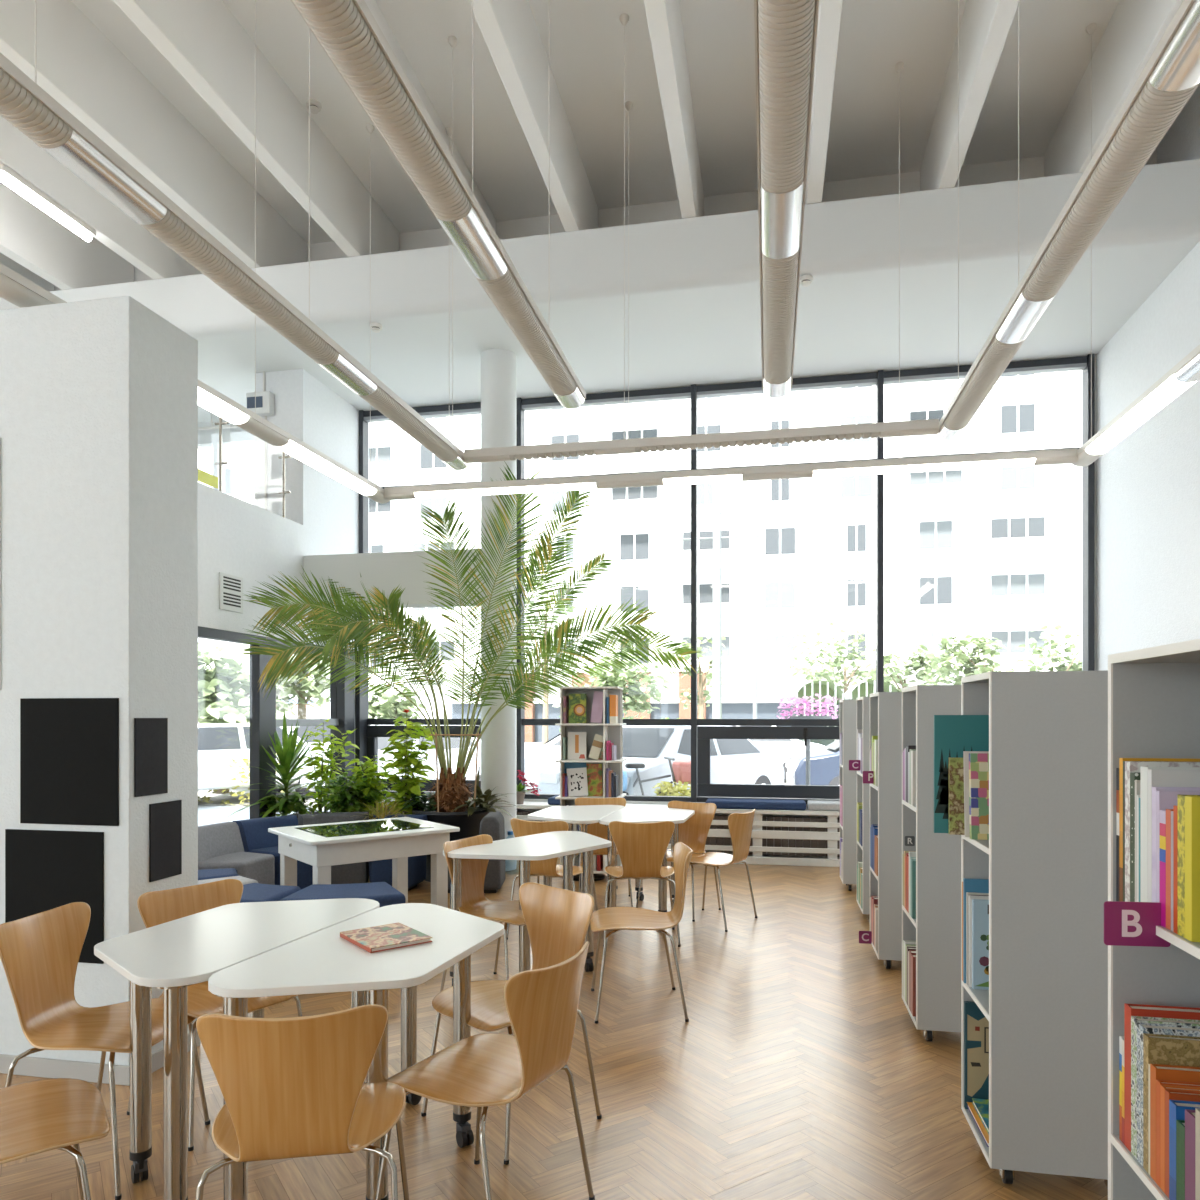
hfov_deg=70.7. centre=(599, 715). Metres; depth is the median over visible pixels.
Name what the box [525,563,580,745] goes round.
tree
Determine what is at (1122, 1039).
book
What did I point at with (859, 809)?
book
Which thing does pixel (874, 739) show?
book
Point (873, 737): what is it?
book
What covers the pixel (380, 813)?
spider plant
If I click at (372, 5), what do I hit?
beam
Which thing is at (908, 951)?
book
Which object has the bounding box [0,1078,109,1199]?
chair
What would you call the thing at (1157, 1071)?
book
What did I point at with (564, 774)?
book
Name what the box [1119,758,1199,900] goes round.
book
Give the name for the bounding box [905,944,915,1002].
book
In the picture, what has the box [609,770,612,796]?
book
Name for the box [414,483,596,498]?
diffuser
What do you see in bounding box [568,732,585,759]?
book
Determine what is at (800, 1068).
floor
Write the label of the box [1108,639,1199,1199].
bookcase
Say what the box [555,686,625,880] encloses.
bookshelf
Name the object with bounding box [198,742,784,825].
paving
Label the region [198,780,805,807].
road
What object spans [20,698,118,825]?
board
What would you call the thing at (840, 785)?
book
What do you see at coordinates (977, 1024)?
print
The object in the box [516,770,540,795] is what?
flowering plant
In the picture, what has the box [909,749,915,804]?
book
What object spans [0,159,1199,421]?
ceiling
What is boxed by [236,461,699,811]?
palm
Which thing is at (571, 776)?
print
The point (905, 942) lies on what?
book
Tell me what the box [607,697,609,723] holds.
book
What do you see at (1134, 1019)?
book
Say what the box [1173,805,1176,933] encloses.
book
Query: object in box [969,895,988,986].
book
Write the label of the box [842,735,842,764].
book
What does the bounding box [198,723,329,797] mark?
car
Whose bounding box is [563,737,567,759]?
book
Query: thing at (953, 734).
book
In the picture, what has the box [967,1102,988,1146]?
book
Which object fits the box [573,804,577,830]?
book
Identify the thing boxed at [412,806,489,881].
planter
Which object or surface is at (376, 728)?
window
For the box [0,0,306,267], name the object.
beam
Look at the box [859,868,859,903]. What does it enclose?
book
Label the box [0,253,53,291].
trim
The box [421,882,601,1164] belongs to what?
chair
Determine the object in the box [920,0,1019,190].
beam
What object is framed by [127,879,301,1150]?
chair
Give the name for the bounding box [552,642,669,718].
tree
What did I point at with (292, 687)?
tree
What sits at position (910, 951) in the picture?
book
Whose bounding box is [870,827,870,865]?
book
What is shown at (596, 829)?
chair
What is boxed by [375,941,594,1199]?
chair
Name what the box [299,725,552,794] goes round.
car
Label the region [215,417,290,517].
glass railing
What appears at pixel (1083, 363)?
window
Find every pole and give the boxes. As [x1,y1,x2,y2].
[682,482,759,718]
[753,554,756,718]
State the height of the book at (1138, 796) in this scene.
0.245 m
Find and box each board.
[5,829,103,963]
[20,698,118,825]
[134,718,167,796]
[149,800,181,881]
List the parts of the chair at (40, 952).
leg, leg, leg, leg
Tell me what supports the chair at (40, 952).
on the floor
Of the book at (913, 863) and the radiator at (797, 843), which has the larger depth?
the radiator at (797, 843)
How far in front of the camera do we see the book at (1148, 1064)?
1.71 m
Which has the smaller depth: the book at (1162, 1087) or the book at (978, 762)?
the book at (1162, 1087)
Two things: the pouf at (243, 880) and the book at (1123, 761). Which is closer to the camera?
the book at (1123, 761)
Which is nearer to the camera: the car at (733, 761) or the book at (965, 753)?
the book at (965, 753)
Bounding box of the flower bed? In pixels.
[198,754,284,805]
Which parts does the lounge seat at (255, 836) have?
backrest, seat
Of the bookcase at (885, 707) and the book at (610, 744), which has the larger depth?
the book at (610, 744)
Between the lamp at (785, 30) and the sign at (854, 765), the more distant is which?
the sign at (854, 765)
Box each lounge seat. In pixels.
[198,821,274,884]
[233,815,312,889]
[298,811,368,883]
[369,814,427,890]
[448,811,505,892]
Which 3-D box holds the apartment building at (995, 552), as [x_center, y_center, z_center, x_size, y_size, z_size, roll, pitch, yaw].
[9.362,-13.940,54.522,51.600,31.020,14.000,0,0,11]
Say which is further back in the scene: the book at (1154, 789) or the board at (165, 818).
the board at (165, 818)
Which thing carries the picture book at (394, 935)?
on the table at (322, 961)
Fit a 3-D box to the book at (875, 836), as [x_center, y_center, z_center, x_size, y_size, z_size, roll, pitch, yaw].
[1.717,0.815,4.955,0.202,0.220,0.060,0,0,11]
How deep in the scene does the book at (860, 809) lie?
6.08 m
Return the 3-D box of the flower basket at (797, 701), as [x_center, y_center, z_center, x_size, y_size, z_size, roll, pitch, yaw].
[2.712,0.641,11.007,0.812,1.857,0.616,0,0,9]
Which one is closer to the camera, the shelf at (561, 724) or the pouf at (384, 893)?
the pouf at (384, 893)
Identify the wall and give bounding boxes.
[54,148,1156,290]
[198,369,358,648]
[383,796,839,858]
[1096,85,1199,670]
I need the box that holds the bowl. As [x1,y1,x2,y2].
[784,716,831,718]
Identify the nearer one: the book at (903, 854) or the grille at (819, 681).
the book at (903, 854)
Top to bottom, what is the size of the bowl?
0.170 m
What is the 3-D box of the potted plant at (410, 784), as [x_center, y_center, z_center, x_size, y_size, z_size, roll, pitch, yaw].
[-1.742,0.445,7.561,0.497,1.008,0.554,0,0,9]
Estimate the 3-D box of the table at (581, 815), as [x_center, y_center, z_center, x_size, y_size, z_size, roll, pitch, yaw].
[-0.181,1.080,6.292,0.565,0.740,1.051,0,0,14]
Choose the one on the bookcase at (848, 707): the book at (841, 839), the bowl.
the book at (841, 839)
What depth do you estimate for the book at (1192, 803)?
1.53 m
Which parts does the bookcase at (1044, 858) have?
panel, shelf, shelf, shelf, panel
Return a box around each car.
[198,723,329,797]
[289,726,329,748]
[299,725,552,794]
[529,734,559,789]
[538,726,784,797]
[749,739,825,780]
[786,740,839,784]
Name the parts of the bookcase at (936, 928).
panel, shelf, shelf, shelf, panel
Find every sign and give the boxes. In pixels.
[849,760,859,770]
[859,931,871,943]
[863,771,873,783]
[905,836,914,845]
[1104,901,1170,946]
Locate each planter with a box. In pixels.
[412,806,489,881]
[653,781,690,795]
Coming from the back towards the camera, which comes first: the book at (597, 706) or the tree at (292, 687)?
the tree at (292, 687)
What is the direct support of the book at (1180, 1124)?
on the bookcase at (1154, 692)
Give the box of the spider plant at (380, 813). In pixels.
[359,798,418,819]
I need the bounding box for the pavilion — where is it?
[791,680,897,745]
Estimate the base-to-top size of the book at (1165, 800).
0.262 m
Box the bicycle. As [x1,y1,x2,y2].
[623,757,698,796]
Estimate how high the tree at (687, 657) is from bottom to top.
4.485 m
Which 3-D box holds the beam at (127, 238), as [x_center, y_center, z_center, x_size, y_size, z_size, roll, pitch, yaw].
[-5.002,-4.272,2.529,0.116,0.656,11.960,0,0,11]
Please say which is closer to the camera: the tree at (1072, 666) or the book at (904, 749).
the book at (904, 749)
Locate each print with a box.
[570,773,583,790]
[573,704,585,715]
[575,735,584,758]
[935,747,971,818]
[967,1014,988,1096]
[976,935,988,986]
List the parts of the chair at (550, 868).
leg, leg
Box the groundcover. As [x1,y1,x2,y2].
[260,794,313,817]
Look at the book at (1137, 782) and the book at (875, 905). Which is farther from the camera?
the book at (875, 905)
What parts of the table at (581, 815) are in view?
leg, leg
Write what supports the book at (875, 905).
on the bookcase at (885, 707)
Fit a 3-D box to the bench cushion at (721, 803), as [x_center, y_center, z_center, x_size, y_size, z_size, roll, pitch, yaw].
[1.545,0.876,8.410,0.975,0.076,0.300,0,0,11]
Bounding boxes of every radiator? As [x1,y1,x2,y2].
[378,808,839,856]
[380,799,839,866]
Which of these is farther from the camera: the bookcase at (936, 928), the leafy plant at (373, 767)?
the leafy plant at (373, 767)
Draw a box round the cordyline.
[452,766,527,821]
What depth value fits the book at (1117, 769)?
1.86 m
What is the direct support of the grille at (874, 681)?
attached to the pavilion
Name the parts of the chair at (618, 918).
leg, leg, leg, leg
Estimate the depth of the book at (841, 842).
7.12 m
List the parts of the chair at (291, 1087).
leg, leg, leg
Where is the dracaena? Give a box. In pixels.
[226,711,341,817]
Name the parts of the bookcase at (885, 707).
panel, panel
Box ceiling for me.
[71,0,1119,243]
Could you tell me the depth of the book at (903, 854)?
4.11 m
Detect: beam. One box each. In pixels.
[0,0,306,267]
[0,115,202,279]
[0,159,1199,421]
[113,0,398,256]
[303,0,495,233]
[303,548,481,608]
[468,0,597,231]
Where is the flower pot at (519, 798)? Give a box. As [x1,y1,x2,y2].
[516,791,525,803]
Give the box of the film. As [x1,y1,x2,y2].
[198,469,217,488]
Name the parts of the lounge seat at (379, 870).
seat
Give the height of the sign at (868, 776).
0.075 m
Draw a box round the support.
[429,733,480,811]
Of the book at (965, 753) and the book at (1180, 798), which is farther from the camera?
the book at (965, 753)
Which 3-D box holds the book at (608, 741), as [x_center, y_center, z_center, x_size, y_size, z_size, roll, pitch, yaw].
[0.076,0.302,7.456,0.020,0.170,0.152,0,0,8]
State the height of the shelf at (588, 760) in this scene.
0.016 m
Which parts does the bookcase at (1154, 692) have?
shelf, panel, shelf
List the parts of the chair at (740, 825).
leg, leg, leg, leg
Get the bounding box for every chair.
[0,902,209,1199]
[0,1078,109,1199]
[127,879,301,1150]
[195,1004,408,1199]
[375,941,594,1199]
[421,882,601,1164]
[440,834,525,991]
[507,818,597,939]
[573,797,632,906]
[590,842,692,1023]
[603,821,680,946]
[636,801,720,921]
[673,809,756,931]
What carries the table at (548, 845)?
on the floor
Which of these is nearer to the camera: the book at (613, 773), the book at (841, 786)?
the book at (841, 786)
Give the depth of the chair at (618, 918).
4.22 m
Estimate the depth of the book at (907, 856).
4.00 m
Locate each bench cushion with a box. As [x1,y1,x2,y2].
[548,795,559,804]
[705,798,805,809]
[807,800,839,810]
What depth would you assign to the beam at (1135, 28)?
5.63 m
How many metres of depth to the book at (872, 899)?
5.10 m
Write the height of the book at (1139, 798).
0.240 m
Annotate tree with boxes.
[198,642,293,793]
[222,652,378,718]
[369,675,427,718]
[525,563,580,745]
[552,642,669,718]
[675,634,727,718]
[787,621,903,693]
[862,641,948,691]
[917,634,1014,684]
[1014,625,1081,670]
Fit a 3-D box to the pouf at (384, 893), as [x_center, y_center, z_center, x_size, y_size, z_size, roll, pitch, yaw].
[-1.521,1.245,5.060,0.705,0.410,0.486,0,0,-12]
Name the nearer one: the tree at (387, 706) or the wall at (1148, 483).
the wall at (1148, 483)
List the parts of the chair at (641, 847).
leg, leg, leg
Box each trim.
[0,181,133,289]
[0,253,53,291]
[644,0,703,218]
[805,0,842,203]
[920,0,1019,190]
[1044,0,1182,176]
[1082,355,1095,670]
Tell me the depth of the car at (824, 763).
13.83 m
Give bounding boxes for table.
[94,898,379,1199]
[208,903,503,1199]
[268,817,459,907]
[443,831,610,985]
[528,805,624,899]
[599,806,694,911]
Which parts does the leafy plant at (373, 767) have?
stem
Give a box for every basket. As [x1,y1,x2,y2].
[672,761,690,783]
[777,694,837,798]
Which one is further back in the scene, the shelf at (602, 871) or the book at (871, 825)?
the shelf at (602, 871)
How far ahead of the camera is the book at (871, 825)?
5.15 m
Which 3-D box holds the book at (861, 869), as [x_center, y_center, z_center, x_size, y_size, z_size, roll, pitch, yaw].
[1.974,1.232,6.077,0.202,0.270,0.060,0,0,11]
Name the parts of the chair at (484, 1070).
leg, leg, leg, leg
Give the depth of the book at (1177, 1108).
1.61 m
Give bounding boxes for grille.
[796,681,843,740]
[850,681,890,698]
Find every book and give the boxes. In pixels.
[340,922,431,952]
[563,696,568,722]
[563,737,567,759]
[563,773,566,796]
[564,762,585,773]
[565,776,567,796]
[567,767,587,795]
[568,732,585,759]
[569,694,586,722]
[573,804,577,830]
[586,764,602,795]
[589,734,602,759]
[590,691,602,722]
[593,855,596,870]
[597,855,602,870]
[598,745,602,759]
[606,740,610,759]
[606,768,610,796]
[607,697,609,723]
[609,743,613,759]
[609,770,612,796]
[610,695,617,723]
[611,772,615,796]
[612,745,615,759]
[614,774,617,796]
[840,733,840,763]
[840,785,842,823]
[840,838,842,875]
[841,732,842,764]
[841,786,842,825]
[841,842,842,878]
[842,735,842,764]
[857,729,862,759]
[857,802,862,839]
[857,864,857,899]
[858,733,862,771]
[858,805,862,841]
[858,862,862,901]
[859,734,862,772]
[859,809,859,842]
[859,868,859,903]
[860,809,862,844]
[860,867,862,905]
[861,738,862,773]
[861,811,862,845]
[861,873,862,907]
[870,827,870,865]
[870,897,870,930]
[871,825,871,867]
[871,896,877,931]
[872,736,877,770]
[872,824,877,868]
[872,899,872,942]
[873,827,877,870]
[873,897,877,944]
[874,739,877,784]
[874,835,877,873]
[874,904,877,946]
[875,740,877,785]
[875,908,877,950]
[876,837,877,875]
[903,752,903,799]
[903,854,903,905]
[903,940,915,996]
[904,749,904,800]
[904,851,915,906]
[904,941,915,998]
[905,748,905,800]
[905,856,905,908]
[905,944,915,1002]
[906,747,906,801]
[906,853,908,909]
[907,745,915,802]
[907,856,908,912]
[907,947,915,1004]
[908,752,908,802]
[908,951,908,1006]
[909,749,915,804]
[909,851,915,914]
[909,950,915,1011]
[910,857,915,915]
[911,751,915,805]
[911,861,915,918]
[911,954,915,1016]
[934,715,988,832]
[948,758,964,834]
[962,881,962,980]
[963,751,988,836]
[963,878,988,982]
[964,1001,988,1108]
[966,892,988,984]
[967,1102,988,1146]
[968,895,988,984]
[969,753,988,839]
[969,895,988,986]
[972,899,988,989]
[972,1098,988,1133]
[1116,768,1118,900]
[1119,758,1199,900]
[1119,1036,1123,1140]
[1122,1039,1123,1143]
[1123,761,1173,901]
[1124,1003,1199,1151]
[1125,761,1199,901]
[1130,772,1139,901]
[1131,1016,1199,1158]
[1135,780,1139,901]
[1137,795,1139,901]
[1137,1022,1199,1166]
[1139,798,1139,901]
[1140,767,1199,901]
[1143,1033,1199,1172]
[1148,769,1199,901]
[1148,1064,1149,1174]
[1150,1064,1199,1181]
[1152,787,1199,901]
[1156,791,1199,901]
[1156,1079,1199,1186]
[1160,810,1165,927]
[1160,1084,1199,1192]
[1165,1089,1199,1197]
[1166,809,1172,930]
[1169,1100,1199,1199]
[1171,811,1172,931]
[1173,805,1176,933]
[1176,1120,1184,1199]
[1177,795,1199,937]
[1185,796,1199,941]
[1185,1109,1194,1199]
[1195,1108,1199,1199]
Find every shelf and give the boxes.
[555,723,625,725]
[555,758,625,762]
[555,793,625,798]
[559,686,622,689]
[593,864,621,873]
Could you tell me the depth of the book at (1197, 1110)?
1.51 m
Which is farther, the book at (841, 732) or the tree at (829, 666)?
the tree at (829, 666)
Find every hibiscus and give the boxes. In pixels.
[296,719,358,813]
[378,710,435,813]
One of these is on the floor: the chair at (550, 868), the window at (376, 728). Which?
the chair at (550, 868)
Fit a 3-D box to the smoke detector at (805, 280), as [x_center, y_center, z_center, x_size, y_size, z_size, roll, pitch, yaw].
[1.609,-3.390,6.606,0.112,0.060,0.112,0,0,11]
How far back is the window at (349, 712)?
7.79 m
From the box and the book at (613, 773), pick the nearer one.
the book at (613, 773)
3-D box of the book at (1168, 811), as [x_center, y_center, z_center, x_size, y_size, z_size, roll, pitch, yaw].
[1.175,0.294,1.607,0.172,0.230,0.020,0,0,11]
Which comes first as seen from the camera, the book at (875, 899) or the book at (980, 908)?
the book at (980, 908)
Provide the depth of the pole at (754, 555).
29.95 m
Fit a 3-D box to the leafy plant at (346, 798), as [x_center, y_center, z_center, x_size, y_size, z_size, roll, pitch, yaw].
[-2.265,0.721,7.563,0.752,0.540,0.462,0,0,11]
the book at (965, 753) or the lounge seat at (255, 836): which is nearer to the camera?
the book at (965, 753)
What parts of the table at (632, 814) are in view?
leg, leg, leg, leg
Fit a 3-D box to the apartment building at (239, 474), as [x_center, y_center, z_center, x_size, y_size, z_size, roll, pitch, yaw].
[-32.591,-8.240,54.333,28.600,19.620,13.510,0,0,-17]
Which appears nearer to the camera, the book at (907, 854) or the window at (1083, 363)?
the book at (907, 854)
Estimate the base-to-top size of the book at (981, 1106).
0.016 m
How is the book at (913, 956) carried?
on the bookcase at (936, 928)
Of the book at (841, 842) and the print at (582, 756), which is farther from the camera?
the print at (582, 756)
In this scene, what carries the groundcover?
in the trough
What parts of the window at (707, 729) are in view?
sash, handle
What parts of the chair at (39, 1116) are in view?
leg, leg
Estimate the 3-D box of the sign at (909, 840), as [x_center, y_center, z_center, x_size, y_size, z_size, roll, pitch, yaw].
[1.483,0.598,4.049,0.046,0.048,0.004,0,0,7]
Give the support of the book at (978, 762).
on the bookcase at (1044, 858)
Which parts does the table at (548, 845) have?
leg, leg, leg, leg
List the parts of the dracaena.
stem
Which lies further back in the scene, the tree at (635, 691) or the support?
the tree at (635, 691)
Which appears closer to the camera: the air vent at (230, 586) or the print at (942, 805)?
the print at (942, 805)
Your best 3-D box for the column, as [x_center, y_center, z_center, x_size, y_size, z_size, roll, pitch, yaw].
[-0.963,-0.988,8.044,0.336,4.875,0.336,0,0,11]
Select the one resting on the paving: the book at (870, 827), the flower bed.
the flower bed
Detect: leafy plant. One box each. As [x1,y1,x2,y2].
[311,767,385,812]
[342,755,396,816]
[397,792,436,813]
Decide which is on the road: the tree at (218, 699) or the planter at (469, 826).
the tree at (218, 699)
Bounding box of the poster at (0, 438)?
[0,438,0,689]
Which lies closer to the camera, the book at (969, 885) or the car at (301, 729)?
the book at (969, 885)
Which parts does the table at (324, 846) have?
leg, leg, leg, leg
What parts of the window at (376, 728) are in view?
sash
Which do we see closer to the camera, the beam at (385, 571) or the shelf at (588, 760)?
the shelf at (588, 760)
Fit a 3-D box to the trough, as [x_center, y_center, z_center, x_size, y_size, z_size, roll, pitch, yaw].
[-2.201,1.183,7.868,1.400,0.535,0.440,0,0,5]
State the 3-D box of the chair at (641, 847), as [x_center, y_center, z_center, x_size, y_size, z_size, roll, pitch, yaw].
[0.264,1.054,5.517,0.487,0.793,0.512,0,0,0]
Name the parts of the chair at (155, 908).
leg, leg, leg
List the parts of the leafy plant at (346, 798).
stem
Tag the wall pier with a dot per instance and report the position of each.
(272, 379)
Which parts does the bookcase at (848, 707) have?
panel, panel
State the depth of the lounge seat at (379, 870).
6.95 m
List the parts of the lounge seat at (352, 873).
backrest, seat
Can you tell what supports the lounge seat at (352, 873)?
on the floor
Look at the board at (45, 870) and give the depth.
3.38 m
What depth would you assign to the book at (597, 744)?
7.42 m
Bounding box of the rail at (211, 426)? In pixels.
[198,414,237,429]
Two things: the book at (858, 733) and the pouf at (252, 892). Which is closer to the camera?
the pouf at (252, 892)
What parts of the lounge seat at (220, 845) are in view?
backrest, seat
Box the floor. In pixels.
[0,858,1107,1199]
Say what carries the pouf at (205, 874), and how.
on the floor
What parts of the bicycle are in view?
frame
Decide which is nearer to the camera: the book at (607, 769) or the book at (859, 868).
the book at (859, 868)
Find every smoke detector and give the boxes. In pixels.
[306,99,321,113]
[369,322,382,332]
[799,275,812,286]
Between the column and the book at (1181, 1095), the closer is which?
the book at (1181, 1095)
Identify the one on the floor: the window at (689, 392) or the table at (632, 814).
the table at (632, 814)
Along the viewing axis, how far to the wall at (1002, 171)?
7.45 m
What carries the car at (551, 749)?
on the road
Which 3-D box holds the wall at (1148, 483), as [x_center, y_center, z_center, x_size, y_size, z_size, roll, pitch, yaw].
[3.530,-1.565,1.640,0.200,6.030,13.600,0,0,11]
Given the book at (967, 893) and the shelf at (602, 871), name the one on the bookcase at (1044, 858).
the book at (967, 893)
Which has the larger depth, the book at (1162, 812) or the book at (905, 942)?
the book at (905, 942)
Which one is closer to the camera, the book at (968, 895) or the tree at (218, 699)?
the book at (968, 895)
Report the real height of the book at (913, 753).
0.250 m
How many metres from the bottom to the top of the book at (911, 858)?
0.270 m
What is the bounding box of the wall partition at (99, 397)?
[0,296,197,1065]
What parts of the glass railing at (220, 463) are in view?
post, post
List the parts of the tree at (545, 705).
crown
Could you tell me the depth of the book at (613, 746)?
7.38 m
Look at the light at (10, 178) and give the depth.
6.40 m
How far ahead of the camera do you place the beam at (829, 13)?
5.37 m
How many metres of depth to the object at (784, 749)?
19.49 m
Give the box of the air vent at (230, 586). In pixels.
[219,572,242,612]
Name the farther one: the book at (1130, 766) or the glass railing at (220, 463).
the glass railing at (220, 463)
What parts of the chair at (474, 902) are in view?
leg, leg, leg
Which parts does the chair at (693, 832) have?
leg, leg, leg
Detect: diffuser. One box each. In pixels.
[198,387,248,423]
[274,440,376,495]
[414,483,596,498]
[663,475,741,484]
[813,458,1034,476]
[1086,375,1196,454]
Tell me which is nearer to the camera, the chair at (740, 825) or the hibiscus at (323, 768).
the chair at (740, 825)
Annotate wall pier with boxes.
[255,371,279,514]
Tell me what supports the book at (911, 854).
on the bookcase at (936, 928)
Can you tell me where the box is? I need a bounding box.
[246,371,273,509]
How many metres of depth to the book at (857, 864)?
6.28 m
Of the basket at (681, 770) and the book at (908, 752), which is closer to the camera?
the book at (908, 752)
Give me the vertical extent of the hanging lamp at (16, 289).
2.883 m
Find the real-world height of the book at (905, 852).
0.270 m
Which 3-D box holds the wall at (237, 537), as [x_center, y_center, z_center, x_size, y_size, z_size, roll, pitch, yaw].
[-3.292,-2.075,7.082,0.270,2.710,5.400,0,0,11]
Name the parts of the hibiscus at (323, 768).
stem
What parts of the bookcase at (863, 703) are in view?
panel, panel, panel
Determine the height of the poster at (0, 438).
1.026 m
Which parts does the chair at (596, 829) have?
leg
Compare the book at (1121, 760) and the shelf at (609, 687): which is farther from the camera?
the shelf at (609, 687)
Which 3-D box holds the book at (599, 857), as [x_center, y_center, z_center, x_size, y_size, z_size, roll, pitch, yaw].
[-0.001,1.234,7.465,0.030,0.240,0.152,0,0,8]
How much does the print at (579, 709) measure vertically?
0.110 m
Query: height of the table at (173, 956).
0.740 m
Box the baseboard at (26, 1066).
[0,1029,199,1085]
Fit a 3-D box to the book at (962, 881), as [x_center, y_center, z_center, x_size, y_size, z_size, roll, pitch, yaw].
[1.394,0.752,2.928,0.262,0.345,0.020,0,0,11]
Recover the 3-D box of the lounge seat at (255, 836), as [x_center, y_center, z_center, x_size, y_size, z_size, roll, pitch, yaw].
[-2.561,1.140,6.750,0.550,0.620,0.519,0,0,40]
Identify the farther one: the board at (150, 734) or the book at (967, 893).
the board at (150, 734)
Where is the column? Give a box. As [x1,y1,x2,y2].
[481,349,515,870]
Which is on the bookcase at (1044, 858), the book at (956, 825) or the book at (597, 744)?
the book at (956, 825)
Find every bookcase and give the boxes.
[840,699,856,890]
[857,697,869,921]
[870,692,901,968]
[902,685,960,1040]
[961,670,1107,1188]
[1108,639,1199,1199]
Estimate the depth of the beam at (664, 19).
5.60 m
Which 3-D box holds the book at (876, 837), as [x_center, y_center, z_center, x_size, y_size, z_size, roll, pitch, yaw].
[1.705,0.815,4.895,0.202,0.220,0.060,0,0,11]
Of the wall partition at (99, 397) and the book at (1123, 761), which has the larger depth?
the wall partition at (99, 397)
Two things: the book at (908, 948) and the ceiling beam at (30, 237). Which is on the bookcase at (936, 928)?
the book at (908, 948)
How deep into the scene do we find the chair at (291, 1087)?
1.91 m
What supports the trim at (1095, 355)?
attached to the wall at (1148, 483)
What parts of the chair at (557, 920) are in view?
leg, leg, leg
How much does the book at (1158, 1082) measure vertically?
0.205 m
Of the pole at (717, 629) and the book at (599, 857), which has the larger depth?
the pole at (717, 629)
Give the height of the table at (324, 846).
0.651 m
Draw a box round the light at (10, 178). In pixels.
[0,163,95,241]
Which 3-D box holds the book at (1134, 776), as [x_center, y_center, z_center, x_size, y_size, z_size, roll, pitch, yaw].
[1.232,0.265,1.763,0.222,0.290,0.023,0,0,11]
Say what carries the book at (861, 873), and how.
on the bookcase at (863, 703)
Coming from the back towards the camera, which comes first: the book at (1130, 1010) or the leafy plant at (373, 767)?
the leafy plant at (373, 767)
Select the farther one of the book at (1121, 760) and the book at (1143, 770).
the book at (1121, 760)
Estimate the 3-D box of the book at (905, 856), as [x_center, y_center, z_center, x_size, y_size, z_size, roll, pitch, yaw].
[1.564,0.799,4.038,0.202,0.250,0.030,0,0,11]
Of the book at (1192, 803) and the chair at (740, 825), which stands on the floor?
the chair at (740, 825)
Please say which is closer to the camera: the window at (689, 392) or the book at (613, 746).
the book at (613, 746)
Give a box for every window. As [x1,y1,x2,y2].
[198,420,254,492]
[198,626,367,818]
[359,398,524,797]
[522,384,696,801]
[696,370,883,803]
[884,354,1094,670]
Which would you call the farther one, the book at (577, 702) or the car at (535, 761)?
the car at (535, 761)
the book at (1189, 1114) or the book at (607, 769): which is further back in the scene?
the book at (607, 769)
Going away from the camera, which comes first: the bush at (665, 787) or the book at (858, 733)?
the book at (858, 733)
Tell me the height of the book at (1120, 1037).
0.225 m
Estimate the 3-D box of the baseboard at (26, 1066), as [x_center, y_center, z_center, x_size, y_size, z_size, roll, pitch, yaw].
[-2.754,1.413,3.710,1.945,0.075,0.422,0,0,11]
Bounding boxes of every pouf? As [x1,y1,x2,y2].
[198,868,238,879]
[198,876,257,884]
[240,883,300,902]
[280,882,405,906]
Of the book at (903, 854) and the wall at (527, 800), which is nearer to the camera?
the book at (903, 854)
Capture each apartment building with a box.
[198,445,323,729]
[369,370,1081,741]
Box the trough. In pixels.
[287,811,403,819]
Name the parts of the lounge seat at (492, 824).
seat, backrest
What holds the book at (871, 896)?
on the bookcase at (885, 707)
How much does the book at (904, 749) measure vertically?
0.250 m
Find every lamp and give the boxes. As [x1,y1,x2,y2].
[0,0,1199,469]
[0,0,1199,503]
[291,0,585,407]
[754,0,818,397]
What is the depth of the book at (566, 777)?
7.43 m
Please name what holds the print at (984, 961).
attached to the book at (980, 908)
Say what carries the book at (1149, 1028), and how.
on the bookcase at (1154, 692)
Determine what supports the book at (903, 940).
on the bookcase at (936, 928)
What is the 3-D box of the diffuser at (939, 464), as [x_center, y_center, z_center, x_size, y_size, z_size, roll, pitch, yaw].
[2.244,-1.732,5.925,1.460,0.036,0.112,0,0,11]
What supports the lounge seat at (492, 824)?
on the floor
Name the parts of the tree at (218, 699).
crown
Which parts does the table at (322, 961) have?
leg, leg, leg, leg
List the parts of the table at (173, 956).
leg, leg, leg, leg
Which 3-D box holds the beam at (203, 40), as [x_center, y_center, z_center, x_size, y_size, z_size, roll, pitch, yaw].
[-3.128,-4.272,2.155,0.116,0.656,11.960,0,0,11]
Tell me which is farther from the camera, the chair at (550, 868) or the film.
the film
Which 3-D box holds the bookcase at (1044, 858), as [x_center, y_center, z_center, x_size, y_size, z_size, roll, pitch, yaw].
[1.441,0.657,2.746,0.420,1.586,0.400,0,0,11]
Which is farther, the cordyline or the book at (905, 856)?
the cordyline
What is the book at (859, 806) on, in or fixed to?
on the bookcase at (863, 703)
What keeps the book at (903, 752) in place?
on the bookcase at (936, 928)

